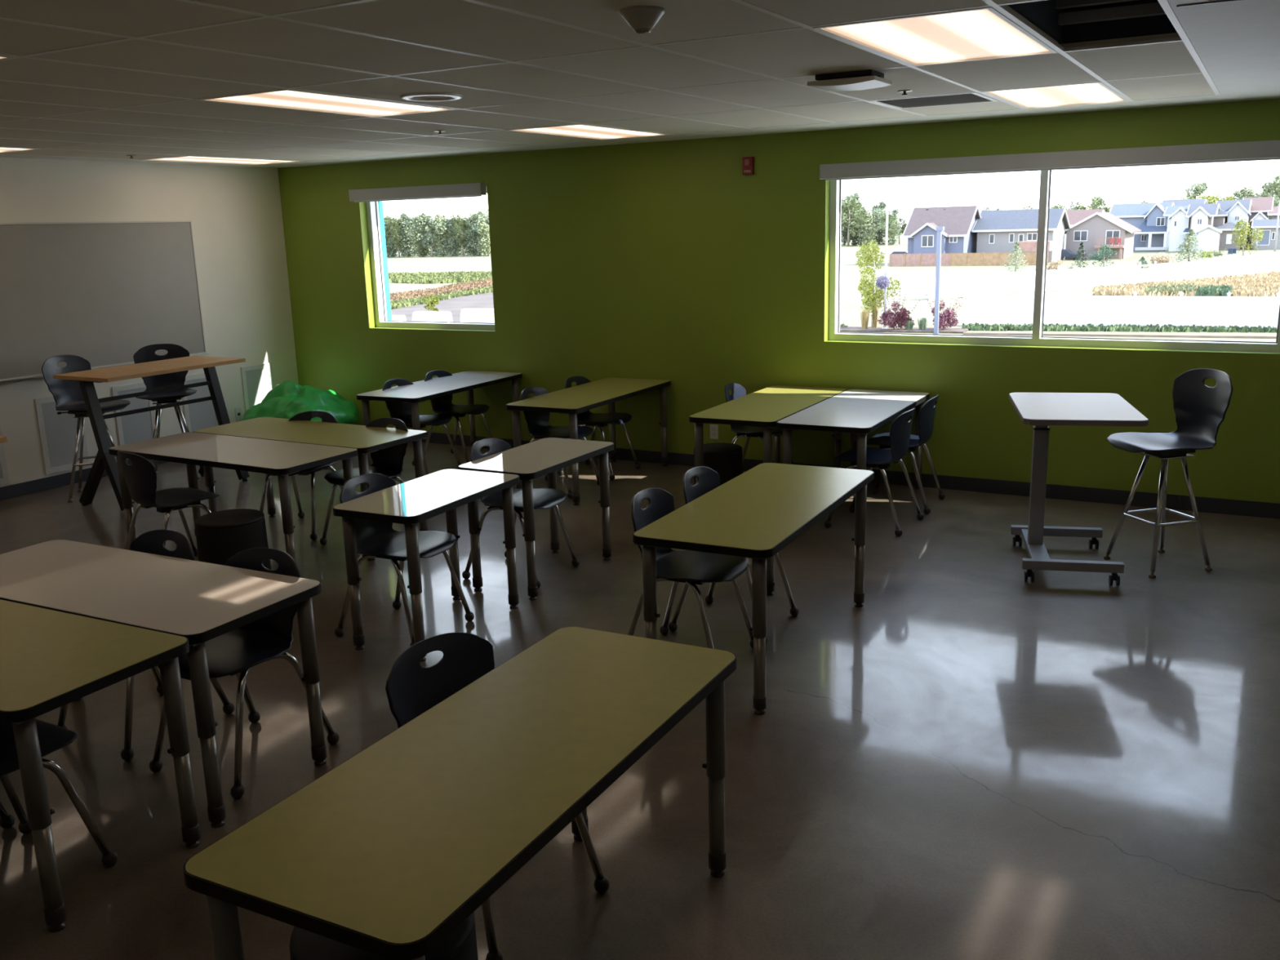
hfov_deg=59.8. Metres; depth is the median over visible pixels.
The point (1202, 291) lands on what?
weeds
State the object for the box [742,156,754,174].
fire alarm
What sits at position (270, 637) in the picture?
chair
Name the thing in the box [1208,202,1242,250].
house
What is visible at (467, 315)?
concrete block
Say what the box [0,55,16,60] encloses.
ceiling light
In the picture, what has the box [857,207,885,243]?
tree
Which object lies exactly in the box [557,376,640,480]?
chair
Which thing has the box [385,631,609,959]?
chair
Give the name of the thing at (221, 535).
round stool
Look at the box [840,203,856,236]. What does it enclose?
tree
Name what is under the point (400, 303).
flower bed
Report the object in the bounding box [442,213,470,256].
tree
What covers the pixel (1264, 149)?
shade valance
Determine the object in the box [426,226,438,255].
tree
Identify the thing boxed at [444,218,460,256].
tree
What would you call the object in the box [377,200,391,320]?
trim
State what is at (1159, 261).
bush
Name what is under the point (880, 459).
chair
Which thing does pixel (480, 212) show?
tree
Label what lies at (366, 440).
table
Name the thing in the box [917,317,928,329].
ornamental grass
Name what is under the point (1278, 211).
street light
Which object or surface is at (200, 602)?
table
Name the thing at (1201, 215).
house
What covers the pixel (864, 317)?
ornamental grass
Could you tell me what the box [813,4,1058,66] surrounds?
ceiling light
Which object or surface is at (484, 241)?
tree
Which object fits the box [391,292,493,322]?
gravel lot
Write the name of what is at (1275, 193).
tree
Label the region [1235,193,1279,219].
tree
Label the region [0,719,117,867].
chair
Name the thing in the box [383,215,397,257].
tree
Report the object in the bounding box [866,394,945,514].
chair
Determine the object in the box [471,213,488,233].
tree
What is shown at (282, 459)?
table
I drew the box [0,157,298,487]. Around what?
wall
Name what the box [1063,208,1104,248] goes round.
house
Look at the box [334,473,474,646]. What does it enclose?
chair
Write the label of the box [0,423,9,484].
air vent
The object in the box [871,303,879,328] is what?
ornamental grass
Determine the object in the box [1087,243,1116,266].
conifer tree
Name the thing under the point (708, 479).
chair
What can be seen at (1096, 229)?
house
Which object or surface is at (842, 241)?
tree
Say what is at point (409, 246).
tree
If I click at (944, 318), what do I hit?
shrub
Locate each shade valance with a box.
[348,182,486,202]
[819,139,1279,180]
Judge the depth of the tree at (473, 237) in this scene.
272.90 m
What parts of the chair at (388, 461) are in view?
leg, leg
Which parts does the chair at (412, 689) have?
leg, leg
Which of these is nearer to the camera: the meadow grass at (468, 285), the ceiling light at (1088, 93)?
the ceiling light at (1088, 93)
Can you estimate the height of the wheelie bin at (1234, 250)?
0.782 m
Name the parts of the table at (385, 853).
leg, leg, leg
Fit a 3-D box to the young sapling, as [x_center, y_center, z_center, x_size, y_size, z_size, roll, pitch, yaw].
[-13.825,-11.108,73.307,1.480,2.179,1.105,2,13,15]
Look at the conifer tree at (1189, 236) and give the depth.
135.92 m
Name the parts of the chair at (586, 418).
leg, leg, leg, leg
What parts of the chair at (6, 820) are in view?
leg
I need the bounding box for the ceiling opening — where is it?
[1007,0,1177,43]
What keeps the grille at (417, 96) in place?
attached to the ceiling speaker
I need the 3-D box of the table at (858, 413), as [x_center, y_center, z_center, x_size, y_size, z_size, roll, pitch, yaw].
[1.483,-0.152,7.592,0.610,0.705,1.524,5,15,28]
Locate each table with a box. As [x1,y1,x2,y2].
[0,435,7,443]
[0,539,327,827]
[0,599,200,932]
[53,355,249,511]
[108,431,359,562]
[182,626,736,959]
[193,417,427,560]
[333,469,519,662]
[355,370,522,466]
[457,437,613,599]
[506,377,671,505]
[632,462,874,715]
[688,385,847,481]
[777,389,929,489]
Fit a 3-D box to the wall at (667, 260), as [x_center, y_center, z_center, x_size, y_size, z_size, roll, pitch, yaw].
[1.430,-1.803,8.322,11.467,3.600,0.300,6,15,29]
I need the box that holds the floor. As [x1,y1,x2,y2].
[0,441,1279,959]
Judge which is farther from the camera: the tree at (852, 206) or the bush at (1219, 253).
the tree at (852, 206)
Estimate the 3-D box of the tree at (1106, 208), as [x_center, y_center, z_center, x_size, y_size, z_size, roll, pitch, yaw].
[104.940,-58.747,252.454,9.565,8.557,8.458,-13,17,-42]
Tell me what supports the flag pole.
on the ground at (914, 282)
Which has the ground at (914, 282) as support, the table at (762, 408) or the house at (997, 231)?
the house at (997, 231)
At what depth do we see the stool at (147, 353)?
9.26 m
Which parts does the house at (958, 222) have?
rake trim, pane, rake trim, pane, rake trim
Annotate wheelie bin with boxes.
[1227,248,1232,253]
[1232,248,1236,253]
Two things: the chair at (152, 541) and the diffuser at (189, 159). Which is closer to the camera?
the chair at (152, 541)
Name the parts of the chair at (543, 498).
leg, leg, leg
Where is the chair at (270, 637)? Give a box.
[149,547,339,799]
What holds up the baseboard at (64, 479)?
attached to the wall at (235, 214)
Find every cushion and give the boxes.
[195,508,264,528]
[693,442,742,454]
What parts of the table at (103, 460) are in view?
leg frame, rail, rail, leg frame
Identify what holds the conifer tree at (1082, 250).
on the ground at (914, 282)
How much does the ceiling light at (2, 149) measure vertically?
0.104 m
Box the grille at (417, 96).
[413,95,449,98]
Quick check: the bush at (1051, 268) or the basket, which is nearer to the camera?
the basket
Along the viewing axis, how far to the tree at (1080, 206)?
259.51 m
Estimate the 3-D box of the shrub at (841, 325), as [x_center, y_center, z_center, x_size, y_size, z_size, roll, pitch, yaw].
[11.861,-9.081,65.302,0.932,0.381,0.890,0,13,7]
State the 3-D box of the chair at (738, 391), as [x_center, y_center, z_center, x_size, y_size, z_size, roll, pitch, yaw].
[0.872,-0.324,8.276,0.516,0.769,0.484,5,14,25]
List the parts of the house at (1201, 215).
rake trim, door panel, rake trim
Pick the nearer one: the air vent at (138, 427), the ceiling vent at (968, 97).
the ceiling vent at (968, 97)
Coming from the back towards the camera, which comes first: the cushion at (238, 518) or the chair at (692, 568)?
the cushion at (238, 518)
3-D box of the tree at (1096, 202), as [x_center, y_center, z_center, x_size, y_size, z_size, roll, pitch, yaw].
[101.137,-57.904,246.292,3.389,9.876,4.484,10,18,42]
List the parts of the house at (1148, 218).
rake trim, pane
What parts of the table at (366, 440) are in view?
leg, leg, leg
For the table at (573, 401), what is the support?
on the floor
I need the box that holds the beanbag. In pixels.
[242,380,359,424]
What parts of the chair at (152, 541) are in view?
leg, leg, leg, leg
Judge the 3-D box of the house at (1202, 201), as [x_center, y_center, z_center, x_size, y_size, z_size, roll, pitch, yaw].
[97.659,-46.349,200.213,7.135,8.097,11.074,6,15,29]
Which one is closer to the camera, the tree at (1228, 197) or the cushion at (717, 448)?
the cushion at (717, 448)
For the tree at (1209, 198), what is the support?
on the ground at (914, 282)
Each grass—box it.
[387,271,492,284]
[389,278,492,300]
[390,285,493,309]
[860,308,869,328]
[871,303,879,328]
[903,320,915,329]
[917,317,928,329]
[961,322,1277,333]
[1092,271,1279,296]
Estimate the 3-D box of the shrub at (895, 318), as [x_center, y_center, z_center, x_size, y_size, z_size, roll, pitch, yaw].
[14.325,-9.586,62.597,2.376,2.270,2.616,-6,14,-19]
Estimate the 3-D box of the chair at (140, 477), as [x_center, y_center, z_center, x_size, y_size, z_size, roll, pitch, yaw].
[-2.769,0.171,6.561,0.484,0.769,0.516,9,17,39]
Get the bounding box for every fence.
[888,251,1048,266]
[928,253,1279,300]
[964,290,1279,328]
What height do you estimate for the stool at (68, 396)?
1.085 m
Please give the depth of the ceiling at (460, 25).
4.61 m
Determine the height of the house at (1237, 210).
7.620 m
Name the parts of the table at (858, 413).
leg, leg, leg, leg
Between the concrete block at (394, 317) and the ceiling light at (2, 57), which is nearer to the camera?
the ceiling light at (2, 57)
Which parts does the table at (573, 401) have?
leg, leg, leg, leg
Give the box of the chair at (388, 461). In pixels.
[320,417,419,545]
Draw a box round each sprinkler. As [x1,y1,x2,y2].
[434,129,445,134]
[897,89,911,95]
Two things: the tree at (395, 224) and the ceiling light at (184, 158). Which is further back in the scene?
the tree at (395, 224)
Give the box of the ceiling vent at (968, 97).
[867,92,999,109]
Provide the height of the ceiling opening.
0.895 m
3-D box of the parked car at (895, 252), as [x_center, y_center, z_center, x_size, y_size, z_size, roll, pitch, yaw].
[39.314,-33.551,166.406,4.400,1.449,1.800,6,15,29]
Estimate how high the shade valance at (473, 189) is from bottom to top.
0.114 m
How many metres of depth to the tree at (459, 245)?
291.92 m
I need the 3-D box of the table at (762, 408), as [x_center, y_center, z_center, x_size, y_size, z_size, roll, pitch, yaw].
[0.943,-0.205,7.892,0.610,0.705,1.524,5,15,28]
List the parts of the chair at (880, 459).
leg, leg, leg, leg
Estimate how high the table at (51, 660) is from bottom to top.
0.705 m
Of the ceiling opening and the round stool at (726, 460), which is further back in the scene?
the round stool at (726, 460)
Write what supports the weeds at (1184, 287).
on the ground at (914, 282)
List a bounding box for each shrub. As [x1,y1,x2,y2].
[840,322,848,327]
[874,291,919,328]
[925,288,966,329]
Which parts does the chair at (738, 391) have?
leg, leg, leg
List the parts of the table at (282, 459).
leg, leg, leg, leg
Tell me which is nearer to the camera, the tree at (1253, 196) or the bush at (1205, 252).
the bush at (1205, 252)
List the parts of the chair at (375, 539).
leg, leg, leg, leg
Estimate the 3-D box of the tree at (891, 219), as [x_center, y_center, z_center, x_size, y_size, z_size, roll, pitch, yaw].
[57.422,-59.311,261.647,7.266,8.167,8.216,-1,13,2]
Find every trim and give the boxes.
[0,0,1279,168]
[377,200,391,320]
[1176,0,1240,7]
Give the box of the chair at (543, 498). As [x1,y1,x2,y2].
[462,438,579,588]
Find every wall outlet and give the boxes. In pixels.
[235,407,242,420]
[710,424,718,439]
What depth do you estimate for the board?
9.13 m
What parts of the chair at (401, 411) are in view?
leg, leg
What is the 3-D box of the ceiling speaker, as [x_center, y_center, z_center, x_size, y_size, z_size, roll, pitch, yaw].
[-1.000,-1.843,5.347,0.300,0.014,0.300,6,15,29]
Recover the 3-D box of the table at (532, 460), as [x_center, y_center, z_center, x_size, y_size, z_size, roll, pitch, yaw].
[-0.555,0.198,6.313,0.490,0.705,0.908,5,15,28]
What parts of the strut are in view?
rail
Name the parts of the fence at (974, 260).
fence panel, fence panel, fence panel, fence panel, fence panel, fence panel, fence panel, fence panel, fence panel, fence panel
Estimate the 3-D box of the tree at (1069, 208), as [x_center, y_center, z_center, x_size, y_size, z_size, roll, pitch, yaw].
[99.525,-58.797,255.100,9.155,7.771,7.936,-11,16,-36]
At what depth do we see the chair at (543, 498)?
6.33 m
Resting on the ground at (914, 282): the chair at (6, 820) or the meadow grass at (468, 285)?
the meadow grass at (468, 285)
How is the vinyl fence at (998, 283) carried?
on the ground at (914, 282)
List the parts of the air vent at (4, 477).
panel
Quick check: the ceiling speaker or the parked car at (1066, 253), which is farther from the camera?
the parked car at (1066, 253)
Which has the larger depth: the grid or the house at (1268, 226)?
the house at (1268, 226)
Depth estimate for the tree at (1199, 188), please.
247.44 m
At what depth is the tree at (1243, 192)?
248.78 m
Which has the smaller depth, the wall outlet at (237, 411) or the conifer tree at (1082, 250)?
the wall outlet at (237, 411)
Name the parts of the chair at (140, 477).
leg, leg, leg, leg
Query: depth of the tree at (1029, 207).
271.77 m
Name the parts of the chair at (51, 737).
leg, leg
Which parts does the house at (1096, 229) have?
pane, rake trim, railing, pane, post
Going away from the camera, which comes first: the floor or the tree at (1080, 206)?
the floor
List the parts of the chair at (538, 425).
leg, leg, leg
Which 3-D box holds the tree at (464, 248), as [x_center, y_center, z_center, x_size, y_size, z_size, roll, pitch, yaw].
[-44.170,-62.656,287.170,4.602,9.887,4.598,4,14,25]
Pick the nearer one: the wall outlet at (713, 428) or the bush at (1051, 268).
the wall outlet at (713, 428)
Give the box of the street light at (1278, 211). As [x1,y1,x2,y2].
[1273,200,1279,251]
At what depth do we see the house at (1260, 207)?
182.10 m
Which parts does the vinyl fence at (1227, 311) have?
post, panel, post, panel, post, panel, post, panel, post, panel, post, panel, post, panel, post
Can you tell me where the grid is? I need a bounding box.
[0,0,1220,161]
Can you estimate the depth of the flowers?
62.75 m
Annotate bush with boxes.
[1046,256,1065,270]
[1145,250,1171,264]
[1161,252,1177,262]
[1195,246,1218,257]
[1209,247,1226,257]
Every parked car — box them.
[887,250,907,258]
[1061,248,1079,260]
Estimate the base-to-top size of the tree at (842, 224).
12.964 m
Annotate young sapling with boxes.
[421,294,439,311]
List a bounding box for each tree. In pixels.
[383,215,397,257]
[384,216,411,257]
[394,217,407,255]
[395,213,417,257]
[396,215,418,246]
[408,212,446,257]
[410,217,429,257]
[417,214,431,255]
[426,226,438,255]
[427,213,450,243]
[431,213,448,257]
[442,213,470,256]
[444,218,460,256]
[453,217,465,254]
[456,206,488,253]
[461,227,471,254]
[462,213,482,256]
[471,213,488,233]
[475,217,490,256]
[840,194,871,246]
[840,202,848,239]
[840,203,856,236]
[840,219,850,244]
[841,192,868,245]
[854,236,900,327]
[856,209,876,245]
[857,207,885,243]
[868,209,902,245]
[871,201,886,244]
[882,208,902,244]
[894,216,909,244]
[979,206,991,212]
[997,241,1031,272]
[1021,204,1035,209]
[1049,202,1068,209]
[1066,206,1082,209]
[1067,200,1092,209]
[1071,242,1088,268]
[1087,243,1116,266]
[1090,195,1105,208]
[1098,201,1111,212]
[1136,257,1149,268]
[1172,228,1203,262]
[1185,182,1208,199]
[1201,192,1222,204]
[1222,195,1235,199]
[1230,217,1265,258]
[1231,186,1259,199]
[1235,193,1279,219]
[1253,189,1279,206]
[1260,175,1279,204]
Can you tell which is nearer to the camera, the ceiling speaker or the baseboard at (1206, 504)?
the ceiling speaker
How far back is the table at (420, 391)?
9.04 m
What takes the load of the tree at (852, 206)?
on the ground at (914, 282)
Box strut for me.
[1055,0,1165,25]
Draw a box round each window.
[365,186,494,330]
[828,169,1279,352]
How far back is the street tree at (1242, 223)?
133.29 m
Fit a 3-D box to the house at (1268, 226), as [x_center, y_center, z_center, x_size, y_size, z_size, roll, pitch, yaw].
[98.680,-38.202,172.673,6.683,4.452,10.072,6,15,29]
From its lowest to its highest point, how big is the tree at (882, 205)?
10.791 m
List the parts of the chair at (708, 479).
leg, leg, leg, leg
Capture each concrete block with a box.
[391,315,406,320]
[412,311,453,322]
[460,308,494,323]
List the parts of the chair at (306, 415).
leg, leg, leg, leg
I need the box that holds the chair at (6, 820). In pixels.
[0,801,14,829]
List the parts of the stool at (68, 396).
lever, leg, leg, swivel plate, leg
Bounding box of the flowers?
[877,282,887,288]
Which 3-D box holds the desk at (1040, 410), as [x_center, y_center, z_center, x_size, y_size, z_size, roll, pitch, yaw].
[2.371,0.042,6.153,0.600,0.920,0.930,1,13,13]
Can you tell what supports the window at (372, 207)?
in the wall at (667, 260)
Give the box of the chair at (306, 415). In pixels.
[259,410,342,540]
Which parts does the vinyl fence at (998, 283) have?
post, panel, post, panel, post, panel, post, panel, post, panel, post, panel, panel, post, panel, post, panel, post, panel, post, panel, post, panel, post, rail panel, post, panel, post, panel, post, panel, post, panel, post, panel, post, panel, post, panel, post, panel, post, panel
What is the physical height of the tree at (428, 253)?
11.032 m
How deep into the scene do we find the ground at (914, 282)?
124.88 m
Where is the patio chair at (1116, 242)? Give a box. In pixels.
[1115,238,1120,245]
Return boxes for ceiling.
[0,0,1215,160]
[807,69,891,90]
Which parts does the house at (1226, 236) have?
door panel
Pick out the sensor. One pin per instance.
(642, 19)
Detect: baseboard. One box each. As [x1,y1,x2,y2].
[0,458,168,500]
[422,431,1279,519]
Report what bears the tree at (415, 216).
on the ground at (914, 282)
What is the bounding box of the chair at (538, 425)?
[514,386,599,498]
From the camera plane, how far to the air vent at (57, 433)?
8.97 m
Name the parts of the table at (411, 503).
leg, leg, leg, leg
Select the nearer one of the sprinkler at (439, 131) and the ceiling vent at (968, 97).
the ceiling vent at (968, 97)
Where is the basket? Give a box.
[875,275,889,289]
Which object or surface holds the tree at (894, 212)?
on the ground at (914, 282)
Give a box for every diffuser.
[0,147,24,151]
[157,156,288,164]
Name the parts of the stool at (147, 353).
leg, leg, swivel plate, leg, leg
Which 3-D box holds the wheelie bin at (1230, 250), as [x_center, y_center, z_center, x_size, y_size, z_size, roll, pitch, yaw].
[82.715,-32.044,155.872,0.594,0.824,0.594,6,15,29]
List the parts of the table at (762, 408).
leg, leg, leg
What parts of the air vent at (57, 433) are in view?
panel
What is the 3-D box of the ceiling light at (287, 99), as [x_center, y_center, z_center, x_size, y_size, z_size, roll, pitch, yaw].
[-1.528,-1.930,5.566,0.586,0.104,1.196,6,15,29]
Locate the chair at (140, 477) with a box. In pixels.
[117,450,219,555]
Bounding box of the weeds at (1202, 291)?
[1195,284,1232,296]
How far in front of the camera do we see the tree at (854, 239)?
270.51 m
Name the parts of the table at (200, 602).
leg, leg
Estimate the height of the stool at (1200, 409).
1.085 m
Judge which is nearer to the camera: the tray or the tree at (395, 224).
the tray
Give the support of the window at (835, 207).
in the wall at (667, 260)
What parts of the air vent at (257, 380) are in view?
panel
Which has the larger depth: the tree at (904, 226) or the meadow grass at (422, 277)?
the tree at (904, 226)
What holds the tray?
on the board
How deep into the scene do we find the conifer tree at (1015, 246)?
119.69 m
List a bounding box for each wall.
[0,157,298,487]
[277,43,1279,503]
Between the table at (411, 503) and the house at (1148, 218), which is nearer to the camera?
the table at (411, 503)
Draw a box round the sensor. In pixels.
[619,5,664,33]
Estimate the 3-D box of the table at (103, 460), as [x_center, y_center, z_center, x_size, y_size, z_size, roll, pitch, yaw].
[-3.702,-0.386,8.607,0.620,0.992,1.240,6,15,29]
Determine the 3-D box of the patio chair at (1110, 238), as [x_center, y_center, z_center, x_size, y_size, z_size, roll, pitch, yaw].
[63.589,-32.084,149.991,0.600,0.950,0.600,6,15,29]
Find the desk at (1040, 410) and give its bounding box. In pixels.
[1008,392,1148,585]
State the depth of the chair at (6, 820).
3.76 m
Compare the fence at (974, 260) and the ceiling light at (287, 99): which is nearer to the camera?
the ceiling light at (287, 99)
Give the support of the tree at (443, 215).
on the ground at (914, 282)
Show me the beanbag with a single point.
(288, 398)
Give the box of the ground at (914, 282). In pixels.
[386,230,1279,342]
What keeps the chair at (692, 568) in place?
on the floor
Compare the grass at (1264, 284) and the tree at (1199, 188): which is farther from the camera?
the tree at (1199, 188)
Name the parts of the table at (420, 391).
leg, leg, leg, leg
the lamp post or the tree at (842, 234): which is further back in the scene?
the tree at (842, 234)
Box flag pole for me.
[882,177,888,328]
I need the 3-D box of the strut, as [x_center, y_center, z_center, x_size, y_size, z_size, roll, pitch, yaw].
[1.826,-1.808,4.226,0.451,0.090,0.110,6,15,29]
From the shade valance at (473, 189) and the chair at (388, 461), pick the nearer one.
the chair at (388, 461)
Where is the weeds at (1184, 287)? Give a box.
[1144,283,1196,296]
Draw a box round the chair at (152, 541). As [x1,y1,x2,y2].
[56,529,234,760]
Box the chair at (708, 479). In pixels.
[668,466,799,644]
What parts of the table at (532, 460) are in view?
leg, leg, leg, leg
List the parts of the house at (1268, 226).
door panel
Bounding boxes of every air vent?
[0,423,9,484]
[34,395,88,474]
[111,382,156,445]
[182,373,218,431]
[240,362,274,412]
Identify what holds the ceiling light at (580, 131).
attached to the ceiling at (460, 25)
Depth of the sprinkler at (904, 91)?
5.67 m
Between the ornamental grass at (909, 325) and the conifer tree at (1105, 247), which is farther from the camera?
the conifer tree at (1105, 247)
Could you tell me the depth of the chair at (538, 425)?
8.39 m
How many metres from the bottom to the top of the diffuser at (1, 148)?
0.006 m
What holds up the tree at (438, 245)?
on the ground at (914, 282)
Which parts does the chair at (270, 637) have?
leg, leg, leg, leg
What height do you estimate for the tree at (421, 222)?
10.840 m
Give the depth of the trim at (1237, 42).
5.92 m
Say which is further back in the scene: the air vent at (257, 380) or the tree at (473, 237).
the tree at (473, 237)
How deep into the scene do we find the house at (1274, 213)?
178.79 m
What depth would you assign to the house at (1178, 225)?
172.28 m
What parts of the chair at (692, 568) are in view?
leg, leg, leg, leg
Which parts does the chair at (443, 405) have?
leg, leg, leg, leg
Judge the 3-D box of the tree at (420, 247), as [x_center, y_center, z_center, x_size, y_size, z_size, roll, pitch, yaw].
[-55.160,-60.506,278.636,4.717,10.135,4.713,2,13,17]
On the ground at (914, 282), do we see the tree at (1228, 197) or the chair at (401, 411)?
the tree at (1228, 197)
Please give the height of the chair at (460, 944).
0.455 m
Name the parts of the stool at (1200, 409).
leg, leg, leg, swivel plate, leg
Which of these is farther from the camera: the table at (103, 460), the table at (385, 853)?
the table at (103, 460)
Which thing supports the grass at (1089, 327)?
on the ground at (914, 282)
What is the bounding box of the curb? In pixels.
[963,332,1276,338]
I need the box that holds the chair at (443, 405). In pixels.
[423,369,493,462]
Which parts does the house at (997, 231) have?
pane, pane, pane, pane, rake trim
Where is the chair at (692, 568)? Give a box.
[627,487,753,648]
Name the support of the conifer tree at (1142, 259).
on the ground at (914, 282)
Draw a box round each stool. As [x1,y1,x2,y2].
[41,355,129,502]
[133,343,200,479]
[195,508,271,569]
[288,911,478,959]
[693,442,742,485]
[1103,368,1232,577]
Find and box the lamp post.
[932,226,944,334]
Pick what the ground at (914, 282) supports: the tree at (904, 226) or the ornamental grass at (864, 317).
the tree at (904, 226)
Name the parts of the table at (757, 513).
leg, leg, leg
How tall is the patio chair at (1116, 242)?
0.950 m
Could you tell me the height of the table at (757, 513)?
0.705 m
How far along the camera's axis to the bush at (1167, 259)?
132.74 m
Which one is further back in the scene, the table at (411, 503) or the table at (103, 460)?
the table at (103, 460)
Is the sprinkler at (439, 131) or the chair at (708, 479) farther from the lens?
the sprinkler at (439, 131)
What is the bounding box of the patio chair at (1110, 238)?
[1108,238,1114,245]
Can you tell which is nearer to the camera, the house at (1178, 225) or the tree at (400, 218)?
the house at (1178, 225)
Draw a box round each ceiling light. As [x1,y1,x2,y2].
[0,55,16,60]
[0,146,39,152]
[142,155,302,164]
[197,88,455,117]
[505,124,668,139]
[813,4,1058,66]
[980,81,1128,109]
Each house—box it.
[902,205,981,264]
[971,208,1070,262]
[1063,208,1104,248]
[1064,212,1141,259]
[1109,202,1173,251]
[1161,198,1207,205]
[1163,205,1190,251]
[1185,203,1222,252]
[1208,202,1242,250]
[1216,199,1252,248]
[1243,196,1274,247]
[1251,218,1279,249]
[1266,206,1279,219]
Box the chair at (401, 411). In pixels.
[382,378,461,475]
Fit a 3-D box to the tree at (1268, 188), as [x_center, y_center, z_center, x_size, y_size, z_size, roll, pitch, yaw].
[132.965,-57.896,235.519,4.057,12.918,4.940,-11,16,-35]
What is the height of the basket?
0.852 m
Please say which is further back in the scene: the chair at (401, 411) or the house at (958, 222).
the house at (958, 222)
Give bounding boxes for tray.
[0,352,208,382]
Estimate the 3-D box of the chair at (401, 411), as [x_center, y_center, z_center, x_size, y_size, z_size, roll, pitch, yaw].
[-1.810,-0.431,9.071,0.516,0.769,0.484,5,14,26]
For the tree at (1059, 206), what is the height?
8.593 m
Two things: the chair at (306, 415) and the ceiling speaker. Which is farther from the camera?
the chair at (306, 415)
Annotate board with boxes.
[0,220,208,382]
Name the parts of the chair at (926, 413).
leg, leg, leg, leg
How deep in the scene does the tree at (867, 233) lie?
263.21 m
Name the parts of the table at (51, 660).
leg, leg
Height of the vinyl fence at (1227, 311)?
2.019 m
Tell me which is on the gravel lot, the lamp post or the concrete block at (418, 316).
the concrete block at (418, 316)
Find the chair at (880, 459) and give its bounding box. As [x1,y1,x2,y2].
[824,408,924,536]
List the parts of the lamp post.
post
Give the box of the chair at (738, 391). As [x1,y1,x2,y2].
[724,382,793,464]
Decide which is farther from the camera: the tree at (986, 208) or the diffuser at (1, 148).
the tree at (986, 208)
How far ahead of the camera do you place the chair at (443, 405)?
9.54 m
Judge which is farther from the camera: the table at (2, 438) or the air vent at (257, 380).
the air vent at (257, 380)
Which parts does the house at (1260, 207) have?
rake trim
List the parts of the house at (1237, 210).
rake trim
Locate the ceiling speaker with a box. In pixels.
[400,92,463,101]
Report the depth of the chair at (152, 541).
4.57 m
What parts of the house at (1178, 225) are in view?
rake trim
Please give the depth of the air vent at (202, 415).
10.14 m
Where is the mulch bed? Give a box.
[840,326,968,333]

